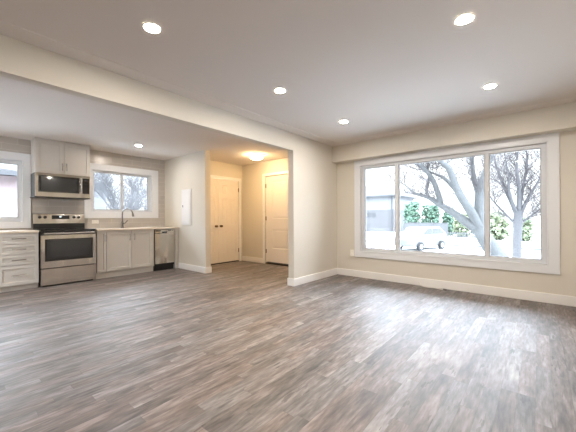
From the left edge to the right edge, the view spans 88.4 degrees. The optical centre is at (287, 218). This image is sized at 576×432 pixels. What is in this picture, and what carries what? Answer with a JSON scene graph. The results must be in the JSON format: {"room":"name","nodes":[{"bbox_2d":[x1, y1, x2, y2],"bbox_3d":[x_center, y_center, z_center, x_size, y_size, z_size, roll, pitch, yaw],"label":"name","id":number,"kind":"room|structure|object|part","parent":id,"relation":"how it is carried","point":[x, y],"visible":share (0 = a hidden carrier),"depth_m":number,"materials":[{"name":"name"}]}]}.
{"room":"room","nodes":[
{"label":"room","id":0,"kind":"room"},
{"bbox_2d":[0,136,164,229],"bbox_3d":[-4.450,-0.120,5.213,0.220,2.440,4.853,0,0,40],"label":"wall","id":1,"kind":"structure","parent":0,"point":[9,144],"depth_m":5.92,"materials":[{"name":"beige tile"}]},
{"bbox_2d":[0,151,30,228],"bbox_3d":[-4.931,-0.463,4.537,0.124,1.260,1.500,0,0,40],"label":"window","id":2,"kind":"structure","parent":1,"relation":"in","point":[23,161],"depth_m":5.00,"materials":[{"name":"white paint"}]},
{"bbox_3d":[-4.950,-0.458,4.556,0.070,1.026,1.281,0,0,40],"label":"frame","id":3,"kind":"part","parent":2,"relation":"part of","materials":[{"name":"white plastic"}]},
{"bbox_2d":[31,137,89,176],"bbox_3d":[-4.020,-1.050,5.263,0.371,0.580,0.792,0,0,40],"label":"upper cabinet","id":4,"kind":"object","parent":1,"relation":"attached to","point":[47,155],"visible":1,"depth_m":5.13,"materials":[{"name":"beige paint"}]},
{"bbox_3d":[-4.043,-1.037,5.024,0.020,0.546,0.384,0,0,40],"label":"cabinet door","id":5,"kind":"part","parent":4,"relation":"part of","materials":[{"name":"beige paint"}]},
{"bbox_2d":[30,172,89,199],"bbox_3d":[-3.999,-0.553,5.223,0.450,0.409,0.788,0,0,40],"label":"microwave","id":6,"kind":"object","parent":4,"relation":"attached to","point":[43,185],"visible":1,"depth_m":5.08,"materials":[{"name":"silver metal"}]},
{"bbox_3d":[-4.028,-0.561,5.253,0.367,0.393,0.772,0,0,40],"label":"casing","id":7,"kind":"part","parent":6,"relation":"part of","materials":[{"name":"silver metal"}]},
{"bbox_3d":[-3.908,-0.576,5.070,0.001,0.223,0.500,0,0,40],"label":"smoked glass","id":8,"kind":"part","parent":6,"relation":"part of","materials":[{"name":"black glass"}]},
{"bbox_3d":[-4.019,-0.356,5.240,0.397,0.015,0.788,0,0,40],"label":"vent plate","id":9,"kind":"part","parent":6,"relation":"part of","materials":[{"name":"silver metal"}]},
{"bbox_3d":[-3.671,-0.561,5.366,0.029,0.391,0.138,0,0,40],"label":"control panel","id":10,"kind":"part","parent":6,"relation":"part of","materials":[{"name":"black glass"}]},
{"bbox_3d":[-3.788,-1.038,5.324,0.020,0.546,0.384,0,0,40],"label":"cabinet door","id":11,"kind":"part","parent":4,"relation":"part of","materials":[{"name":"beige paint"}]},
{"bbox_2d":[84,163,157,217],"bbox_3d":[-3.477,-0.542,6.256,0.134,1.075,1.444,0,0,40],"label":"window","id":12,"kind":"structure","parent":1,"relation":"in","point":[151,175],"depth_m":6.23,"materials":[{"name":"white paint"}]},
{"bbox_3d":[-3.506,-0.548,6.271,0.070,0.819,1.166,0,0,40],"label":"frame","id":13,"kind":"part","parent":12,"relation":"part of","materials":[{"name":"white plastic"}]},
{"bbox_2d":[0,34,336,278],"bbox_3d":[-1.135,-0.135,3.346,0.110,2.440,6.300,0,0,40],"label":"wall","id":14,"kind":"structure","parent":0,"point":[312,174],"depth_m":3.79,"materials":[{"name":"beige paint"}]},
{"bbox_2d":[0,20,335,144],"bbox_3d":[-1.128,-1.349,3.132,0.185,0.012,5.990,0,0,40],"label":"trim","id":15,"kind":"structure","parent":14,"relation":"attached to","point":[7,29],"depth_m":2.74,"materials":[{"name":"paint"}]},
{"bbox_2d":[287,268,337,285],"bbox_3d":[0.502,1.017,5.266,0.140,0.122,1.420,0,0,40],"label":"baseboard","id":16,"kind":"structure","parent":14,"relation":"attached to","point":[309,278],"depth_m":5.04,"materials":[{"name":"white paint"}]},
{"bbox_2d":[165,150,210,266],"bbox_3d":[-2.212,-0.130,6.418,1.630,2.440,0.120,0,0,40],"label":"wall partition","id":17,"kind":"structure","parent":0,"point":[189,171],"depth_m":6.16,"materials":[{"name":"beige paint"}]},
{"bbox_2d":[181,189,191,224],"bbox_3d":[-2.158,-0.235,6.274,0.376,0.756,0.028,0,0,40],"label":"electrical panel","id":18,"kind":"object","parent":17,"relation":"attached to","point":[186,194],"visible":1,"depth_m":6.24,"materials":[{"name":"white metal"}]},
{"bbox_3d":[-2.161,-0.240,6.271,0.316,0.680,0.008,0,0,40],"label":"door","id":19,"kind":"part","parent":18,"relation":"part of","materials":[{"name":"white metal"}]},
{"bbox_2d":[178,263,211,273],"bbox_3d":[-1.964,1.028,6.210,1.020,0.122,0.150,0,0,40],"label":"baseboard","id":20,"kind":"structure","parent":17,"relation":"attached to","point":[200,269],"depth_m":6.05,"materials":[{"name":"white paint"}]},
{"bbox_2d":[210,160,242,260],"bbox_3d":[-1.667,-0.132,7.114,0.100,2.440,1.647,0,0,40],"label":"wall","id":21,"kind":"structure","parent":0,"point":[217,168],"depth_m":7.33,"materials":[{"name":"beige paint"}]},
{"bbox_2d":[210,178,217,263],"bbox_3d":[-1.855,0.061,6.805,0.106,2.002,0.634,0,0,40],"label":"door","id":22,"kind":"structure","parent":21,"relation":"in","point":[213,182],"depth_m":6.98,"materials":[{"name":"paint"}]},
{"bbox_2d":[211,260,238,264],"bbox_3d":[-1.687,1.058,7.087,0.092,0.060,1.248,0,0,40],"label":"trim","id":23,"kind":"structure","parent":21,"relation":"attached to","point":[235,260],"depth_m":7.20,"materials":[{"name":"brown wood"}]},
{"bbox_2d":[210,175,240,260],"bbox_3d":[-1.646,0.038,7.048,0.016,2.100,1.380,0,0,40],"label":"trim","id":24,"kind":"structure","parent":21,"relation":"attached to","point":[211,176],"depth_m":7.52,"materials":[{"name":"white paint"}]},
{"bbox_2d":[218,179,238,262],"bbox_3d":[-1.441,0.060,7.292,0.106,2.002,0.634,0,0,40],"label":"door","id":25,"kind":"structure","parent":21,"relation":"in","point":[228,227],"depth_m":7.29,"materials":[{"name":"paint"}]},
{"bbox_2d":[242,158,287,261],"bbox_3d":[-0.084,-0.139,6.784,2.740,2.440,0.140,0,0,40],"label":"wall","id":26,"kind":"structure","parent":0,"point":[252,188],"depth_m":7.32,"materials":[{"name":"beige paint"}]},
{"bbox_2d":[242,256,262,262],"bbox_3d":[-0.135,1.020,6.729,2.725,0.122,0.015,0,0,40],"label":"baseboard","id":27,"kind":"structure","parent":26,"relation":"attached to","point":[244,258],"depth_m":7.36,"materials":[{"name":"white paint"}]},
{"bbox_2d":[262,170,287,263],"bbox_3d":[-0.227,0.006,6.803,0.995,2.150,0.016,0,0,40],"label":"trim","id":28,"kind":"structure","parent":26,"relation":"attached to","point":[280,172],"depth_m":7.08,"materials":[{"name":"white paint"}]},
{"bbox_2d":[265,174,288,263],"bbox_3d":[-0.217,0.018,6.823,0.867,2.030,0.120,0,0,40],"label":"door","id":29,"kind":"structure","parent":26,"relation":"in","point":[276,186],"depth_m":6.87,"materials":[{"name":"paint"}]},
{"bbox_2d":[265,262,288,266],"bbox_3d":[-0.172,1.046,6.863,0.863,0.070,0.120,0,0,40],"label":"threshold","id":30,"kind":"structure","parent":26,"relation":"attached to","point":[273,263],"depth_m":6.90,"materials":[{"name":"brown wood"}]},
{"bbox_2d":[0,261,575,431],"bbox_3d":[-1.006,1.160,3.274,8.030,0.150,6.750,0,0,40],"label":"floor","id":31,"kind":"structure","parent":0,"point":[235,347],"depth_m":2.30,"materials":[{"name":"plastic"}]},
{"bbox_2d":[0,233,38,292],"bbox_3d":[-4.310,0.663,4.684,0.665,0.872,0.472,0,0,40],"label":"base cabinet","id":32,"kind":"object","parent":31,"relation":"on","point":[19,252],"visible":0.99,"depth_m":4.50,"materials":[{"name":"beige paint"}]},
{"bbox_3d":[-4.096,0.311,4.500,0.020,0.149,0.466,0,0,40],"label":"drawer","id":33,"kind":"part","parent":32,"relation":"part of","materials":[{"name":"beige paint"}]},
{"bbox_3d":[-4.095,0.470,4.500,0.020,0.150,0.466,0,0,40],"label":"drawer","id":34,"kind":"part","parent":32,"relation":"part of","materials":[{"name":"beige paint"}]},
{"bbox_3d":[-4.094,0.630,4.500,0.020,0.150,0.466,0,0,40],"label":"drawer","id":35,"kind":"part","parent":32,"relation":"part of","materials":[{"name":"beige paint"}]},
{"bbox_3d":[-4.093,0.864,4.500,0.020,0.298,0.466,0,0,40],"label":"drawer","id":36,"kind":"part","parent":32,"relation":"part of","materials":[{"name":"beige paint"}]},
{"bbox_2d":[32,214,95,286],"bbox_3d":[-3.872,0.506,5.139,0.744,1.178,0.762,0,0,40],"label":"range","id":37,"kind":"object","parent":31,"relation":"on","point":[67,254],"visible":0.99,"depth_m":4.98,"materials":[{"name":"silver metal"}]},
{"bbox_2d":[33,228,95,231],"bbox_3d":[-3.875,0.196,5.141,0.626,0.025,0.762,0,0,40],"label":"cooktop","id":38,"kind":"object","parent":37,"relation":"in","point":[40,229],"depth_m":5.00,"materials":[{"name":"black glass"}]},
{"bbox_3d":[-3.653,0.937,4.955,0.038,0.262,0.758,0,0,40],"label":"storage drawer","id":39,"kind":"part","parent":37,"relation":"part of","materials":[{"name":"silver metal"}]},
{"bbox_3d":[-3.654,0.533,4.955,0.038,0.522,0.758,0,0,40],"label":"oven door","id":40,"kind":"part","parent":37,"relation":"part of","materials":[{"name":"silver metal"}]},
{"bbox_3d":[-3.617,0.244,4.923,0.074,0.033,0.703,0,0,40],"label":"door handle","id":41,"kind":"part","parent":37,"relation":"part of","materials":[{"name":"silver metal"}]},
{"bbox_2d":[95,231,105,278],"bbox_3d":[-3.588,0.662,5.534,0.665,0.868,0.150,0,0,40],"label":"base cabinet","id":42,"kind":"object","parent":31,"relation":"on","point":[100,263],"visible":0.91,"depth_m":5.35,"materials":[{"name":"beige paint"}]},
{"bbox_3d":[-3.372,0.613,5.350,0.020,0.725,0.144,0,0,40],"label":"cabinet door","id":43,"kind":"part","parent":42,"relation":"part of","materials":[{"name":"beige paint"}]},
{"bbox_2d":[105,229,153,277],"bbox_3d":[-3.251,0.660,5.930,0.665,0.868,0.886,0,0,40],"label":"base cabinet","id":44,"kind":"object","parent":31,"relation":"on","point":[128,252],"visible":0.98,"depth_m":5.71,"materials":[{"name":"beige paint"}]},
{"bbox_3d":[-3.179,0.612,5.577,0.020,0.725,0.430,0,0,40],"label":"cabinet door","id":45,"kind":"part","parent":44,"relation":"part of","materials":[{"name":"beige paint"}]},
{"bbox_2d":[94,227,178,230],"bbox_3d":[-3.137,0.209,6.082,0.646,0.031,1.575,0,0,40],"label":"countertop","id":46,"kind":"structure","parent":44,"relation":"on","point":[130,228],"depth_m":5.79,"materials":[{"name":"beige stone"}]},
{"bbox_2d":[121,208,133,227],"bbox_3d":[-3.292,-0.009,6.080,0.267,0.407,0.080,0,0,-8],"label":"faucet","id":47,"kind":"object","parent":46,"relation":"on","point":[122,222],"visible":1,"depth_m":6.05,"materials":[{"name":"silver metal"}]},
{"bbox_3d":[-2.902,0.611,5.903,0.020,0.725,0.404,0,0,40],"label":"cabinet door","id":48,"kind":"part","parent":44,"relation":"part of","materials":[{"name":"beige paint"}]},
{"bbox_2d":[153,229,174,270],"bbox_3d":[-2.831,0.659,6.450,0.633,0.857,0.434,0,0,40],"label":"dishwasher","id":49,"kind":"object","parent":31,"relation":"on","point":[164,239],"visible":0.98,"depth_m":6.24,"materials":[{"name":"silver metal"}]},
{"bbox_3d":[-2.602,0.632,6.255,0.026,0.630,0.428,0,0,40],"label":"door","id":50,"kind":"part","parent":49,"relation":"part of","materials":[{"name":"silver metal"}]},
{"bbox_3d":[-2.603,0.274,6.255,0.026,0.076,0.428,0,0,40],"label":"control panel","id":51,"kind":"part","parent":49,"relation":"part of","materials":[{"name":"silver metal"}]},
{"bbox_2d":[173,229,178,268],"bbox_3d":[-2.660,0.658,6.656,0.626,0.868,0.075,0,0,40],"label":"end panel","id":52,"kind":"object","parent":31,"relation":"on","point":[175,265],"visible":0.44,"depth_m":6.45,"materials":[{"name":"beige paint"}]},
{"bbox_2d":[419,282,446,290],"bbox_3d":[2.214,1.045,4.552,0.043,0.055,0.430,0,0,-39],"label":"cable","id":53,"kind":"object","parent":31,"relation":"on","point":[419,282],"visible":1,"depth_m":4.54,"materials":[{"name":"silver metal"}]},
{"bbox_3d":[-4.725,0.665,4.195,0.665,0.872,0.800,0,0,40],"label":"base cabinet","id":54,"kind":"object","parent":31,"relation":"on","visible":0},
{"bbox_2d":[0,230,38,233],"bbox_3d":[-4.583,0.210,4.380,0.646,0.035,1.288,0,0,40],"label":"countertop","id":55,"kind":"structure","parent":54,"relation":"on","point":[1,231],"depth_m":4.55,"materials":[{"name":"beige stone"}]},
{"bbox_2d":[0,0,575,165],"bbox_3d":[-1.018,-1.455,3.274,8.630,0.200,7.350,0,0,40],"label":"ceiling","id":56,"kind":"structure","parent":0,"point":[380,67],"depth_m":2.56,"materials":[{"name":"paint"}]},
{"bbox_2d":[143,22,160,32],"bbox_3d":[-0.967,-1.351,2.103,0.120,0.006,0.120,0,0,40],"label":"recessed light","id":57,"kind":"object","parent":56,"relation":"in","point":[150,27],"visible":1,"depth_m":2.09,"materials":[{"name":"white paint"}]},
{"bbox_2d":[249,153,263,159],"bbox_3d":[-0.677,-1.306,6.338,0.310,0.102,0.310,0,0,40],"label":"flush light","id":58,"kind":"object","parent":56,"relation":"attached to","point":[255,156],"visible":1,"depth_m":6.24,"materials":[{"name":"white glass"}]},
{"bbox_2d":[274,88,285,92],"bbox_3d":[-0.084,-1.355,3.144,0.120,0.006,0.120,0,0,40],"label":"recessed light","id":59,"kind":"object","parent":56,"relation":"in","point":[278,90],"visible":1,"depth_m":3.13,"materials":[{"name":"white"}]},
{"bbox_2d":[332,101,575,163],"bbox_3d":[2.371,-1.215,4.381,3.900,0.310,0.176,0,0,40],"label":"soffit","id":60,"kind":"structure","parent":56,"relation":"attached to","point":[561,117],"depth_m":4.15,"materials":[{"name":"beige paint"}]},
{"bbox_2d":[329,97,575,146],"bbox_3d":[2.270,-1.362,4.263,3.900,0.014,0.134,0,0,40],"label":"trim","id":61,"kind":"structure","parent":60,"relation":"attached to","point":[573,99],"depth_m":4.07,"materials":[{"name":"paint"}]},
{"bbox_2d":[454,13,474,24],"bbox_3d":[1.206,-1.361,2.026,0.120,0.006,0.120,0,0,40],"label":"recessed light","id":62,"kind":"object","parent":56,"relation":"in","point":[463,19],"visible":1,"depth_m":2.02,"materials":[{"name":"white"}]},
{"bbox_2d":[483,83,496,88],"bbox_3d":[2.089,-1.365,3.061,0.120,0.006,0.120,0,0,40],"label":"recessed light","id":63,"kind":"object","parent":56,"relation":"in","point":[489,86],"visible":1,"depth_m":3.06,"materials":[{"name":"white"}]},
{"bbox_2d":[366,227,540,258],"bbox_3d":[10.671,2.485,17.142,120.000,0.300,150.000,0,0,40],"label":"ground","id":64,"kind":"structure","parent":0,"point":[373,236],"depth_m":26.02,"materials":[{"name":"white snow"}]},
{"bbox_2d":[0,168,16,216],"bbox_3d":[-14.732,0.194,10.963,6.900,4.500,7.700,0,0,40],"label":"house","id":65,"kind":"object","parent":64,"relation":"on","point":[8,177],"visible":0.17,"depth_m":11.30,"materials":[{"name":"white brick"}]},
{"bbox_2d":[94,182,110,208],"bbox_3d":[-9.182,0.470,12.745,3.050,3.900,1.900,0,0,40],"label":"garden shed","id":66,"kind":"object","parent":64,"relation":"on","point":[99,203],"visible":0.02,"depth_m":12.31,"materials":[{"name":"white"}]},
{"bbox_2d":[94,173,146,209],"bbox_3d":[-5.969,-0.112,10.526,4.023,5.144,4.619,0,0,-4],"label":"bare tree","id":67,"kind":"object","parent":64,"relation":"on","point":[104,179],"visible":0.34,"depth_m":10.04,"materials":[{"name":"grey plant"}]},
{"bbox_2d":[106,176,146,209],"bbox_3d":[-9.556,-0.105,16.993,4.327,5.160,4.460,0,0,-5],"label":"bare tree","id":68,"kind":"object","parent":64,"relation":"on","point":[141,191],"visible":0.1,"depth_m":17.21,"materials":[{"name":"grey plant"}]},
{"bbox_2d":[370,242,389,248],"bbox_3d":[6.782,2.071,21.756,1.500,0.560,0.060,0,0,40],"label":"railing","id":69,"kind":"object","parent":64,"relation":"on","point":[370,242],"visible":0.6,"depth_m":21.69,"materials":[{"name":"white paint"}]},
{"bbox_2d":[366,182,418,231],"bbox_3d":[17.309,-2.294,56.099,10.800,9.200,11.400,0,0,40],"label":"house","id":70,"kind":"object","parent":64,"relation":"on","point":[380,201],"visible":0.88,"depth_m":51.36,"materials":[{"name":"white brick"}]},
{"bbox_2d":[403,203,413,222],"bbox_3d":[17.858,-0.038,43.435,1.897,4.727,1.903,0,0,40],"label":"evergreen","id":71,"kind":"object","parent":64,"relation":"on","point":[406,209],"visible":0.43,"depth_m":43.21,"materials":[{"name":"green plant"}]},
{"bbox_2d":[407,201,420,222],"bbox_3d":[17.340,-0.017,40.843,1.935,4.820,1.914,0,0,40],"label":"evergreen","id":72,"kind":"object","parent":64,"relation":"on","point":[415,205],"visible":0.67,"depth_m":40.46,"materials":[{"name":"green plant"}]},
{"bbox_2d":[393,227,446,250],"bbox_3d":[10.092,1.501,22.551,4.240,1.672,1.940,0,0,-32],"label":"car","id":73,"kind":"object","parent":64,"relation":"on","point":[418,237],"visible":0.9,"depth_m":21.77,"materials":[{"name":"white paint"}]},
{"bbox_2d":[403,222,447,236],"bbox_3d":[17.621,1.415,38.146,5.420,1.780,0.120,0,0,40],"label":"fence","id":74,"kind":"object","parent":64,"relation":"on","point":[444,226],"visible":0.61,"depth_m":37.84,"materials":[{"name":"white paint"}]},
{"bbox_2d":[420,204,432,222],"bbox_3d":[19.574,0.189,41.715,1.875,4.437,2.019,0,0,40],"label":"evergreen","id":75,"kind":"object","parent":64,"relation":"on","point":[424,212],"visible":0.4,"depth_m":41.65,"materials":[{"name":"green plant"}]},
{"bbox_2d":[427,205,439,222],"bbox_3d":[19.354,0.232,39.210,1.803,4.178,1.833,0,0,-27],"label":"evergreen","id":76,"kind":"object","parent":64,"relation":"on","point":[434,215],"visible":0.6,"depth_m":38.88,"materials":[{"name":"green plant"}]},
{"bbox_2d":[374,153,511,256],"bbox_3d":[4.769,-0.812,9.428,4.350,6.658,3.464,0,0,7],"label":"bare tree","id":77,"kind":"object","parent":64,"relation":"on","point":[474,222],"visible":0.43,"depth_m":8.70,"materials":[{"name":"grey plant"}]},
{"bbox_2d":[441,207,454,235],"bbox_3d":[21.748,0.337,40.019,1.945,4.227,1.866,0,0,40],"label":"evergreen","id":78,"kind":"object","parent":64,"relation":"on","point":[446,218],"visible":0.52,"depth_m":39.62,"materials":[{"name":"green plant"}]},
{"bbox_2d":[366,240,539,249],"bbox_3d":[15.850,2.252,23.238,60.000,0.120,0.200,0,0,40],"label":"kerb","id":79,"kind":"object","parent":64,"relation":"on","point":[366,240],"depth_m":24.14,"materials":[{"name":"concrete"}]},
{"bbox_2d":[452,212,469,237],"bbox_3d":[20.982,0.816,35.906,1.860,3.152,1.959,0,0,-23],"label":"bush","id":80,"kind":"object","parent":64,"relation":"on","point":[457,225],"visible":0.41,"depth_m":35.55,"materials":[{"name":"green plant"}]},
{"bbox_2d":[448,231,475,238],"bbox_3d":[20.258,1.918,34.366,3.110,0.750,0.070,0,0,40],"label":"picket fence","id":81,"kind":"object","parent":64,"relation":"on","point":[459,233],"visible":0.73,"depth_m":34.33,"materials":[{"name":"white paint"}]},
{"bbox_2d":[453,149,539,256],"bbox_3d":[8.513,-1.268,11.038,3.336,7.344,4.880,0,0,-37],"label":"bare tree","id":82,"kind":"object","parent":64,"relation":"on","point":[518,209],"visible":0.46,"depth_m":10.94,"materials":[{"name":"grey plant"}]},
{"bbox_2d":[490,211,509,239],"bbox_3d":[21.954,0.805,31.149,2.180,3.101,2.144,0,0,25],"label":"bush","id":83,"kind":"object","parent":64,"relation":"on","point":[501,233],"visible":0.86,"depth_m":30.62,"materials":[{"name":"green plant"}]},
{"bbox_2d":[522,217,533,240],"bbox_3d":[23.794,1.116,29.892,1.682,2.572,1.611,0,0,40],"label":"bush","id":84,"kind":"object","parent":64,"relation":"on","point":[527,235],"visible":0.53,"depth_m":29.40,"materials":[{"name":"green plant"}]},
{"bbox_2d":[337,130,575,296],"bbox_3d":[2.519,-0.150,4.519,4.160,2.440,0.220,0,0,40],"label":"wall","id":85,"kind":"structure","parent":0,"point":[564,283],"depth_m":4.13,"materials":[{"name":"beige paint"}]},
{"bbox_2d":[354,132,559,274],"bbox_3d":[2.322,-0.179,4.592,2.790,1.759,0.124,0,0,40],"label":"window","id":86,"kind":"structure","parent":85,"relation":"in","point":[548,144],"depth_m":4.17,"materials":[{"name":"white paint"}]},
{"bbox_2d":[338,268,575,306],"bbox_3d":[2.433,1.009,4.442,3.870,0.122,0.015,0,0,40],"label":"baseboard","id":87,"kind":"structure","parent":85,"relation":"attached to","point":[480,289],"depth_m":4.26,"materials":[{"name":"white paint"}]}
]}

